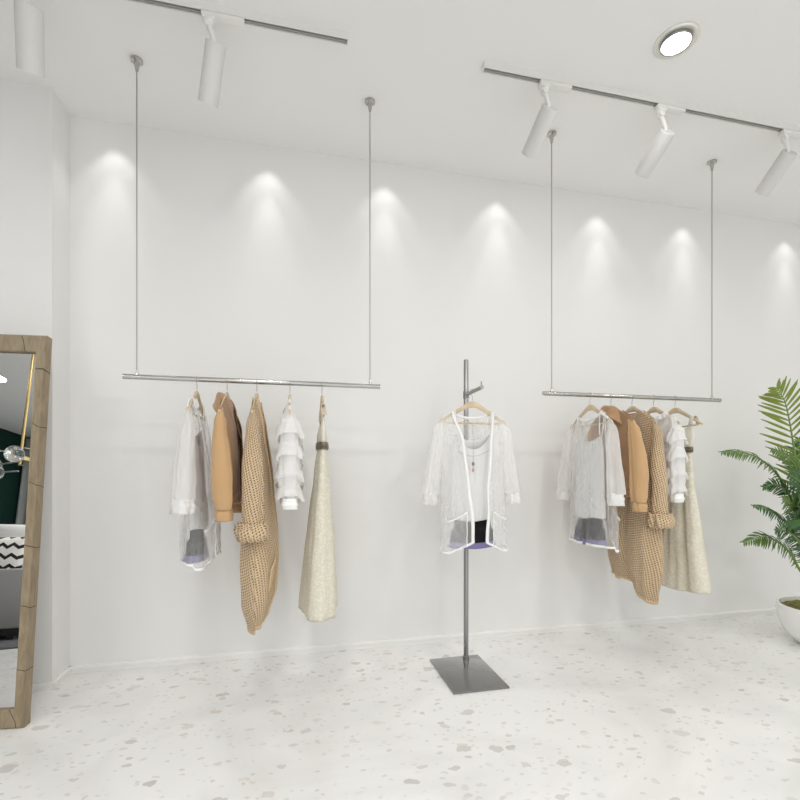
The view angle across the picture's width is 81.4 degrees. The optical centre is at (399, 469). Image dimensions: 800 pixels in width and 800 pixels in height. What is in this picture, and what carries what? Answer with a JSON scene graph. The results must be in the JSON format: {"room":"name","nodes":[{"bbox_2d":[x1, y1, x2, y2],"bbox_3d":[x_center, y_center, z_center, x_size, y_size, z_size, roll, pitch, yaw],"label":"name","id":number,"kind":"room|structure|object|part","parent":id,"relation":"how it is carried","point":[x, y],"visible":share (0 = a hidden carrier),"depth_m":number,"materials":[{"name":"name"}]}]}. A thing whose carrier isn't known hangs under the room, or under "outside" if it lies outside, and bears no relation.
{"room":"clothing store","nodes":[
{"label":"clothing store","id":0,"kind":"room"},
{"bbox_2d":[0,79,69,682],"bbox_3d":[-4.152,-0.410,1.949,4.863,3.020,0.310,0,0,-13],"label":"wall","id":1,"kind":"structure","parent":0,"point":[34,122],"depth_m":2.33,"materials":[{"name":"white paint"}]},
{"bbox_2d":[32,681,51,691],"bbox_3d":[-4.116,1.080,1.789,4.863,0.040,0.018,0,0,-13],"label":"baseboard","id":2,"kind":"structure","parent":1,"relation":"attached to","point":[40,686],"depth_m":2.31,"materials":[{"name":"white paint"}]},
{"bbox_2d":[51,666,71,688],"bbox_3d":[-1.758,1.080,2.426,0.018,0.040,0.199,0,0,-13],"label":"baseboard","id":3,"kind":"structure","parent":1,"relation":"attached to","point":[57,681],"depth_m":2.40,"materials":[{"name":"white paint"}]},
{"bbox_2d":[0,613,799,799],"bbox_3d":[-0.087,1.150,-0.633,11.650,0.100,7.104,0,0,-13],"label":"floor","id":4,"kind":"structure","parent":0,"point":[706,709],"depth_m":1.99,"materials":[{"name":"stone"}]},
{"bbox_2d":[0,334,51,728],"bbox_3d":[-2.073,0.243,2.016,0.920,1.723,0.207,0,0,-8],"label":"floor mirror","id":5,"kind":"object","parent":4,"relation":"on","point":[25,360],"visible":1,"depth_m":2.07,"materials":[{"name":"brown wood"}]},
{"bbox_2d":[0,352,35,708],"bbox_3d":[-2.072,0.242,2.012,0.846,1.569,0.006,0,-5,-8],"label":"mirror glass","id":6,"kind":"object","parent":5,"relation":"attached to","point":[17,369],"depth_m":2.07,"materials":[{"name":"silver mirror"}]},
{"bbox_2d":[430,359,509,694],"bbox_3d":[0.361,0.232,2.512,0.297,1.737,0.420,0,0,-13],"label":"stand","id":7,"kind":"object","parent":4,"relation":"on","point":[466,673],"visible":0.94,"depth_m":2.55,"materials":[{"name":"silver metal"}]},
{"bbox_3d":[0.361,1.095,2.512,0.297,0.010,0.420,0,0,-13],"label":"plate","id":8,"kind":"part","parent":7,"relation":"part of","materials":[{"name":"silver metal"}]},
{"bbox_2d":[439,389,502,424],"bbox_3d":[0.402,-0.352,2.578,0.390,0.196,0.015,0,0,-13],"label":"clothes hanger","id":9,"kind":"object","parent":7,"relation":"hanging from","point":[472,404],"visible":0.9,"depth_m":2.57,"materials":[{"name":"brown wood"}]},
{"bbox_2d":[422,411,519,553],"bbox_3d":[0.407,0.062,2.560,0.573,0.775,0.178,0,0,-13],"label":"cardigan","id":10,"kind":"object","parent":9,"relation":"hanging from","point":[507,457],"visible":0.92,"depth_m":2.54,"materials":[{"name":"white fabric"}]},
{"bbox_3d":[0.402,-0.318,2.578,0.390,0.125,0.015,0,0,-13],"label":"hanger arm","id":11,"kind":"part","parent":9,"relation":"part of","materials":[{"name":"brown wood"}]},
{"bbox_2d":[450,409,494,521],"bbox_3d":[0.402,-0.026,2.578,0.258,0.618,0.091,0,0,-13],"label":"vest","id":12,"kind":"object","parent":9,"relation":"hanging from","point":[479,478],"visible":0.84,"depth_m":2.55,"materials":[{"name":"white fabric"}]},
{"bbox_2d":[449,519,495,548],"bbox_3d":[0.402,0.328,2.578,0.272,0.206,0.100,0,0,-13],"label":"shorts","id":13,"kind":"object","parent":12,"relation":"hanging from","point":[459,532],"visible":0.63,"depth_m":2.54,"materials":[{"name":"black fabric"}]},
{"bbox_2d":[458,422,488,471],"bbox_3d":[0.395,-0.127,2.539,0.181,0.278,0.056,0,0,-13],"label":"necklace","id":14,"kind":"object","parent":9,"relation":"hanging from","point":[473,463],"visible":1,"depth_m":2.52,"materials":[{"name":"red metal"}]},
{"bbox_3d":[0.408,-0.437,2.577,0.021,0.025,0.235,0,0,-13],"label":"support arm","id":15,"kind":"part","parent":7,"relation":"part of","materials":[{"name":"silver metal"}]},
{"bbox_2d":[719,376,799,642],"bbox_3d":[2.404,0.269,2.756,1.144,1.662,0.555,0,0,-26],"label":"potted palm","id":16,"kind":"object","parent":4,"relation":"on","point":[787,607],"visible":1,"depth_m":2.77,"materials":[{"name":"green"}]},
{"bbox_2d":[775,596,799,642],"bbox_3d":[2.679,0.978,2.910,0.516,0.245,0.516,0,0,-13],"label":"pot","id":17,"kind":"object","parent":16,"relation":"attached to","point":[787,607],"depth_m":2.94,"materials":[{"name":"white ceramic"}]},
{"bbox_2d":[0,0,799,223],"bbox_3d":[-0.087,-1.970,-0.633,11.650,0.100,7.104,0,0,-13],"label":"ceiling","id":18,"kind":"structure","parent":0,"point":[420,62],"depth_m":2.28,"materials":[{"name":"white paint"}]},
{"bbox_2d":[123,0,348,45],"bbox_3d":[-1.197,-1.905,1.837,1.987,0.030,0.036,0,0,-13],"label":"track rail","id":19,"kind":"object","parent":18,"relation":"attached to","point":[193,7],"visible":1,"depth_m":1.97,"materials":[{"name":"grey metal"}]},
{"bbox_2d":[14,0,44,78],"bbox_3d":[-1.442,-1.734,1.814,0.228,0.315,0.144,0,0,33],"label":"track spotlight","id":20,"kind":"object","parent":19,"relation":"attached to","point":[28,19],"visible":1,"depth_m":1.80,"materials":[{"name":"white metal"}]},
{"bbox_2d":[198,9,244,107],"bbox_3d":[-0.779,-1.733,1.965,0.242,0.316,0.139,0,0,30],"label":"track spotlight","id":21,"kind":"object","parent":19,"relation":"attached to","point":[214,54],"visible":1,"depth_m":1.94,"materials":[{"name":"white metal"}]},
{"bbox_2d":[122,55,379,388],"bbox_3d":[-0.697,-1.172,2.298,1.214,1.496,0.052,0,0,-13],"label":"hanging rail","id":22,"kind":"object","parent":18,"relation":"hanging from","point":[136,60],"visible":1,"depth_m":2.27,"materials":[{"name":"silver metal"}]},
{"bbox_2d":[187,376,202,419],"bbox_3d":[-0.976,-0.353,2.235,0.015,0.196,0.390,0,0,-13],"label":"clothes hanger","id":23,"kind":"object","parent":22,"relation":"hanging from","point":[196,393],"visible":0.88,"depth_m":2.21,"materials":[{"name":"brown wood"}]},
{"bbox_3d":[-0.976,-0.319,2.235,0.015,0.125,0.390,0,0,-13],"label":"hanger arm","id":24,"kind":"part","parent":23,"relation":"part of","materials":[{"name":"brown wood"}]},
{"bbox_2d":[170,399,221,570],"bbox_3d":[-0.957,0.061,2.240,0.178,0.775,0.573,0,0,-13],"label":"cardigan","id":25,"kind":"object","parent":23,"relation":"hanging from","point":[183,491],"visible":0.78,"depth_m":2.03,"materials":[{"name":"white fabric"}]},
{"bbox_2d":[185,397,208,530],"bbox_3d":[-0.976,-0.027,2.235,0.091,0.618,0.258,0,0,-13],"label":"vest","id":26,"kind":"object","parent":23,"relation":"hanging from","point":[200,519],"visible":0.62,"depth_m":2.17,"materials":[{"name":"white fabric"}]},
{"bbox_2d":[184,529,208,562],"bbox_3d":[-0.976,0.327,2.235,0.100,0.206,0.272,0,0,-13],"label":"shorts","id":27,"kind":"object","parent":26,"relation":"hanging from","point":[196,546],"visible":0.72,"depth_m":2.14,"materials":[{"name":"black"}]},
{"bbox_2d":[218,378,229,411],"bbox_3d":[-0.842,-0.353,2.265,0.015,0.196,0.390,0,0,-11],"label":"clothes hanger","id":28,"kind":"object","parent":22,"relation":"hanging from","point":[226,393],"visible":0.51,"depth_m":2.20,"materials":[{"name":"brown wood"}]},
{"bbox_3d":[-0.842,-0.319,2.265,0.015,0.125,0.390,0,0,-11],"label":"hanger arm","id":29,"kind":"part","parent":28,"relation":"part of","materials":[{"name":"brown wood"}]},
{"bbox_2d":[211,392,243,521],"bbox_3d":[-0.837,-0.077,2.266,0.138,0.610,0.516,0,0,-12],"label":"jacket","id":30,"kind":"object","parent":28,"relation":"hanging from","point":[227,449],"visible":0.91,"depth_m":2.05,"materials":[{"name":"brown fabric"}]},
{"bbox_3d":[-0.697,-0.436,2.298,1.214,0.025,0.025,0,0,-13],"label":"rod","id":31,"kind":"part","parent":22,"relation":"part of","materials":[{"name":"silver metal"}]},
{"bbox_2d":[251,379,259,411],"bbox_3d":[-0.706,-0.353,2.296,0.015,0.196,0.390,0,0,-11],"label":"clothes hanger","id":32,"kind":"object","parent":22,"relation":"hanging from","point":[256,394],"visible":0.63,"depth_m":2.23,"materials":[{"name":"brown wood"}]},
{"bbox_3d":[-0.706,-0.319,2.296,0.015,0.125,0.390,0,0,-11],"label":"hanger arm","id":33,"kind":"part","parent":32,"relation":"part of","materials":[{"name":"brown wood"}]},
{"bbox_2d":[237,397,278,634],"bbox_3d":[-0.693,0.203,2.298,0.190,1.098,0.518,0,0,-11],"label":"cardigan","id":34,"kind":"object","parent":32,"relation":"hanging from","point":[258,532],"visible":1,"depth_m":2.10,"materials":[{"name":"beige fabric"}]},
{"bbox_2d":[288,394,291,413],"bbox_3d":[-0.551,-0.353,2.331,0.015,0.196,0.390,0,0,-13],"label":"clothes hanger","id":35,"kind":"object","parent":22,"relation":"hanging from","point":[289,397],"visible":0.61,"depth_m":2.26,"materials":[{"name":"brown wood"}]},
{"bbox_2d":[274,399,304,509],"bbox_3d":[-0.554,-0.080,2.330,0.150,0.526,0.441,0,0,-13],"label":"blouse","id":36,"kind":"object","parent":35,"relation":"hanging from","point":[290,481],"visible":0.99,"depth_m":2.13,"materials":[{"name":"white fabric"}]},
{"bbox_2d":[319,395,324,421],"bbox_3d":[-0.397,-0.353,2.366,0.015,0.196,0.390,0,0,-13],"label":"clothes hanger","id":37,"kind":"object","parent":22,"relation":"hanging from","point":[322,397],"visible":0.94,"depth_m":2.33,"materials":[{"name":"brown wood"}]},
{"bbox_2d":[298,404,337,621],"bbox_3d":[-0.417,0.193,2.362,0.197,1.020,0.520,0,0,-13],"label":"dress","id":38,"kind":"object","parent":37,"relation":"hanging from","point":[318,601],"visible":1,"depth_m":2.21,"materials":[{"name":"beige fabric"}]},
{"bbox_2d":[542,130,721,401],"bbox_3d":[1.407,-1.172,2.775,1.221,1.496,0.052,0,0,-13],"label":"hanging rail","id":39,"kind":"object","parent":18,"relation":"hanging from","point":[551,134],"visible":1,"depth_m":2.79,"materials":[{"name":"silver metal"}]},
{"bbox_2d":[573,392,612,428],"bbox_3d":[1.106,-0.353,2.707,0.015,0.196,0.390,0,0,-13],"label":"clothes hanger","id":40,"kind":"object","parent":39,"relation":"hanging from","point":[589,407],"visible":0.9,"depth_m":2.69,"materials":[{"name":"brown wood"}]},
{"bbox_2d":[575,410,604,518],"bbox_3d":[1.105,-0.027,2.707,0.091,0.618,0.258,0,0,-13],"label":"vest","id":41,"kind":"object","parent":40,"relation":"hanging from","point":[590,479],"visible":1,"depth_m":2.66,"materials":[{"name":"white fabric"}]},
{"bbox_2d":[573,517,607,545],"bbox_3d":[1.105,0.327,2.707,0.100,0.206,0.272,0,0,-13],"label":"shorts","id":42,"kind":"object","parent":41,"relation":"hanging from","point":[587,530],"visible":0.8,"depth_m":2.65,"materials":[{"name":"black fabric"}]},
{"bbox_2d":[556,412,624,551],"bbox_3d":[1.124,0.061,2.712,0.178,0.775,0.573,0,0,-13],"label":"cardigan","id":43,"kind":"object","parent":40,"relation":"hanging from","point":[615,487],"visible":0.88,"depth_m":2.59,"materials":[{"name":"white fabric"}]},
{"bbox_3d":[1.106,-0.319,2.707,0.015,0.125,0.390,0,0,-13],"label":"hanger arm","id":44,"kind":"part","parent":40,"relation":"part of","materials":[{"name":"brown wood"}]},
{"bbox_3d":[1.407,-0.436,2.775,1.221,0.025,0.025,0,0,-13],"label":"rod","id":45,"kind":"part","parent":39,"relation":"part of","materials":[{"name":"silver metal"}]},
{"bbox_2d":[625,394,657,422],"bbox_3d":[1.382,-0.353,2.769,0.015,0.196,0.390,0,0,-13],"label":"clothes hanger","id":46,"kind":"object","parent":39,"relation":"hanging from","point":[632,408],"visible":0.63,"depth_m":2.76,"materials":[{"name":"brown wood"}]},
{"bbox_2d":[602,410,672,604],"bbox_3d":[1.395,0.203,2.772,0.190,1.098,0.518,0,0,-13],"label":"cardigan","id":47,"kind":"object","parent":46,"relation":"hanging from","point":[638,536],"visible":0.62,"depth_m":2.60,"materials":[{"name":"beige fabric"}]},
{"bbox_3d":[1.382,-0.319,2.769,0.015,0.125,0.390,0,0,-13],"label":"hanger arm","id":48,"kind":"part","parent":46,"relation":"part of","materials":[{"name":"brown wood"}]},
{"bbox_2d":[647,395,679,423],"bbox_3d":[1.528,-0.353,2.802,0.015,0.196,0.390,0,0,-13],"label":"clothes hanger","id":49,"kind":"object","parent":39,"relation":"hanging from","point":[653,409],"visible":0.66,"depth_m":2.79,"materials":[{"name":"brown wood"}]},
{"bbox_3d":[1.528,-0.319,2.802,0.015,0.125,0.390,0,0,-13],"label":"hanger arm","id":50,"kind":"part","parent":49,"relation":"part of","materials":[{"name":"brown wood"}]},
{"bbox_2d":[653,411,688,501],"bbox_3d":[1.525,-0.080,2.802,0.150,0.526,0.441,0,0,-13],"label":"blouse","id":51,"kind":"object","parent":49,"relation":"hanging from","point":[674,436],"visible":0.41,"depth_m":2.61,"materials":[{"name":"white fabric"}]},
{"bbox_2d":[668,396,702,426],"bbox_3d":[1.677,-0.353,2.836,0.015,0.196,0.390,0,0,-13],"label":"clothes hanger","id":52,"kind":"object","parent":39,"relation":"hanging from","point":[673,410],"visible":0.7,"depth_m":2.77,"materials":[{"name":"brown wood"}]},
{"bbox_3d":[1.677,-0.319,2.836,0.015,0.125,0.390,0,0,-13],"label":"hanger arm","id":53,"kind":"part","parent":52,"relation":"part of","materials":[{"name":"brown wood"}]},
{"bbox_2d":[662,415,711,593],"bbox_3d":[1.657,0.193,2.833,0.197,1.020,0.520,0,0,-13],"label":"dress","id":54,"kind":"object","parent":52,"relation":"hanging from","point":[685,563],"visible":0.41,"depth_m":2.70,"materials":[{"name":"beige fabric"}]},
{"bbox_2d":[481,60,799,132],"bbox_3d":[2.019,-1.905,2.566,3.337,0.030,0.036,0,0,-13],"label":"track rail","id":55,"kind":"object","parent":18,"relation":"attached to","point":[501,70],"visible":1,"depth_m":2.37,"materials":[{"name":"grey metal"}]},
{"bbox_2d":[522,79,571,158],"bbox_3d":[0.740,-1.755,2.363,0.171,0.272,0.223,0,0,-13],"label":"track spotlight","id":56,"kind":"object","parent":55,"relation":"attached to","point":[547,112],"visible":1,"depth_m":2.29,"materials":[{"name":"white metal"}]},
{"bbox_2d":[635,103,685,177],"bbox_3d":[1.388,-1.756,2.514,0.170,0.271,0.226,0,0,-13],"label":"track spotlight","id":57,"kind":"object","parent":55,"relation":"attached to","point":[663,138],"visible":1,"depth_m":2.44,"materials":[{"name":"white metal"}]},
{"bbox_2d":[755,129,799,195],"bbox_3d":[2.184,-1.754,2.688,0.170,0.274,0.220,0,0,-13],"label":"track spotlight","id":58,"kind":"object","parent":55,"relation":"attached to","point":[786,156],"visible":1,"depth_m":2.63,"materials":[{"name":"white metal"}]},
{"bbox_2d":[653,22,699,59],"bbox_3d":[1.235,-1.911,2.081,0.180,0.018,0.180,0,0,-13],"label":"recessed light","id":59,"kind":"object","parent":18,"relation":"in","point":[679,38],"visible":1,"depth_m":2.07,"materials":[{"name":"white metal"}]},
{"bbox_2d":[661,32,690,54],"bbox_3d":[1.235,-1.911,2.081,0.116,0.013,0.116,0,0,-13],"label":"diffuser","id":60,"kind":"object","parent":59,"relation":"attached to","point":[673,43],"depth_m":2.08,"materials":[{"name":"white plastic"}]},
{"bbox_2d":[70,116,799,664],"bbox_3d":[1.556,-0.410,3.341,6.887,3.020,0.120,0,0,-13],"label":"wall","id":61,"kind":"structure","parent":0,"point":[253,258],"depth_m":2.91,"materials":[{"name":"white paint"}]},
{"bbox_2d":[70,608,775,673],"bbox_3d":[1.522,1.080,3.263,6.787,0.040,0.026,0,0,-13],"label":"baseboard","id":62,"kind":"structure","parent":61,"relation":"attached to","point":[131,664],"depth_m":2.90,"materials":[{"name":"white paint"}]},
{"bbox_3d":[1.242,-0.353,2.738,0.015,0.196,0.390,0,0,-13],"label":"clothes hanger","id":63,"kind":"object","parent":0,"visible":0},
{"bbox_2d":[587,405,648,511],"bbox_3d":[1.247,-0.077,2.739,0.138,0.610,0.516,0,0,-14],"label":"jacket","id":64,"kind":"object","parent":63,"relation":"hanging from","point":[635,466],"visible":0.55,"depth_m":2.54,"materials":[{"name":"brown fabric"}]}
]}

